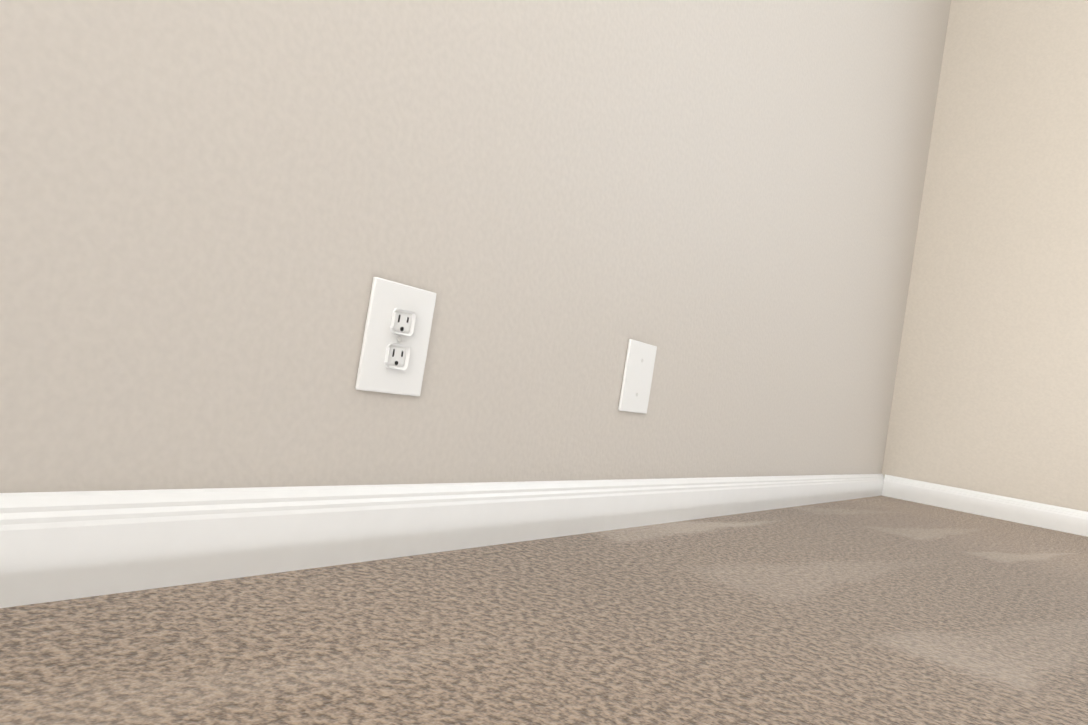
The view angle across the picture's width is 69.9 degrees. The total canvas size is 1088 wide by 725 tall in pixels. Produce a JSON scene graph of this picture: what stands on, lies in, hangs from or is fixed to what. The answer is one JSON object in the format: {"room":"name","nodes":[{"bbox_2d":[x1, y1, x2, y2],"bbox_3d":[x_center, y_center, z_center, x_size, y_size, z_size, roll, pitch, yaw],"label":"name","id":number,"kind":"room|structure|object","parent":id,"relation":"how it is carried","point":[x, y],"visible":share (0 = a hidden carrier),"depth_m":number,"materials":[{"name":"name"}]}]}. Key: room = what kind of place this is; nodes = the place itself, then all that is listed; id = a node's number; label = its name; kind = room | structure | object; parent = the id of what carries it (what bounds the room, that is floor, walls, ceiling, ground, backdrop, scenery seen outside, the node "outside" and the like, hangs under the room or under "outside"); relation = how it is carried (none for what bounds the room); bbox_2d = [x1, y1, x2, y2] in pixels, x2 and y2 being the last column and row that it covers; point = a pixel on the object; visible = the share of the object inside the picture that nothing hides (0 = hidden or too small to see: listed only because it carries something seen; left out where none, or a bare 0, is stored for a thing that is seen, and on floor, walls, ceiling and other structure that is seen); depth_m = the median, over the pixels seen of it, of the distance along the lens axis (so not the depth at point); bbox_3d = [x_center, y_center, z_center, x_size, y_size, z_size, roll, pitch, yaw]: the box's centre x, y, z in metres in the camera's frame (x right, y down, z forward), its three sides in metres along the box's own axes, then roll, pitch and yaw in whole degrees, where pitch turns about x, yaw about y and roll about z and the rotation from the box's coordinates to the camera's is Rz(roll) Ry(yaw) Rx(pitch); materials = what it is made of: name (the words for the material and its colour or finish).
{"room":"empty carpeted room","nodes":[
{"label":"empty carpeted room","id":0,"kind":"room"},
{"bbox_2d":[0,0,950,492],"bbox_3d":[-0.202,-1.017,0.798,0.180,2.440,6.101,8,-2,35],"label":"wall","id":1,"kind":"structure","parent":0,"point":[216,216],"depth_m":0.95,"materials":[{"name":"beige paint"}]},
{"bbox_2d":[355,277,435,395],"bbox_3d":[-0.164,-0.026,0.880,0.010,0.124,0.098,8,-2,35],"label":"electrical outlet","id":2,"kind":"object","parent":1,"relation":"attached to","point":[396,337],"visible":1,"depth_m":0.87,"materials":[{"name":"white plastic"}]},
{"bbox_2d":[0,474,883,607],"bbox_3d":[-0.308,0.158,0.711,0.014,0.083,5.741,8,-2,35],"label":"baseboard","id":3,"kind":"structure","parent":1,"relation":"attached to","point":[58,546],"depth_m":0.79,"materials":[{"name":"white wood"}]},
{"bbox_2d":[618,339,656,413],"bbox_3d":[0.164,0.026,1.350,0.006,0.122,0.098,8,-2,35],"label":"electrical outlet cover","id":4,"kind":"object","parent":1,"relation":"attached to","point":[637,377],"visible":1,"depth_m":1.34,"materials":[{"name":"white plastic"}]},
{"bbox_2d":[0,495,1087,724],"bbox_3d":[0.818,0.418,-0.110,3.202,0.120,6.101,8,-2,35],"label":"floor","id":5,"kind":"structure","parent":0,"point":[876,611],"depth_m":0.73,"materials":[{"name":"carpet"}]},
{"bbox_2d":[882,0,1087,511],"bbox_3d":[2.701,-0.516,2.336,2.842,2.440,0.180,8,-2,35],"label":"wall","id":6,"kind":"structure","parent":0,"point":[990,394],"depth_m":2.90,"materials":[{"name":"beige paint"}]},
{"bbox_2d":[882,474,1087,536],"bbox_3d":[2.462,0.637,2.227,2.814,0.083,0.014,8,-2,35],"label":"baseboard","id":7,"kind":"structure","parent":6,"relation":"attached to","point":[1056,518],"depth_m":2.83,"materials":[{"name":"white wood"}]}
]}

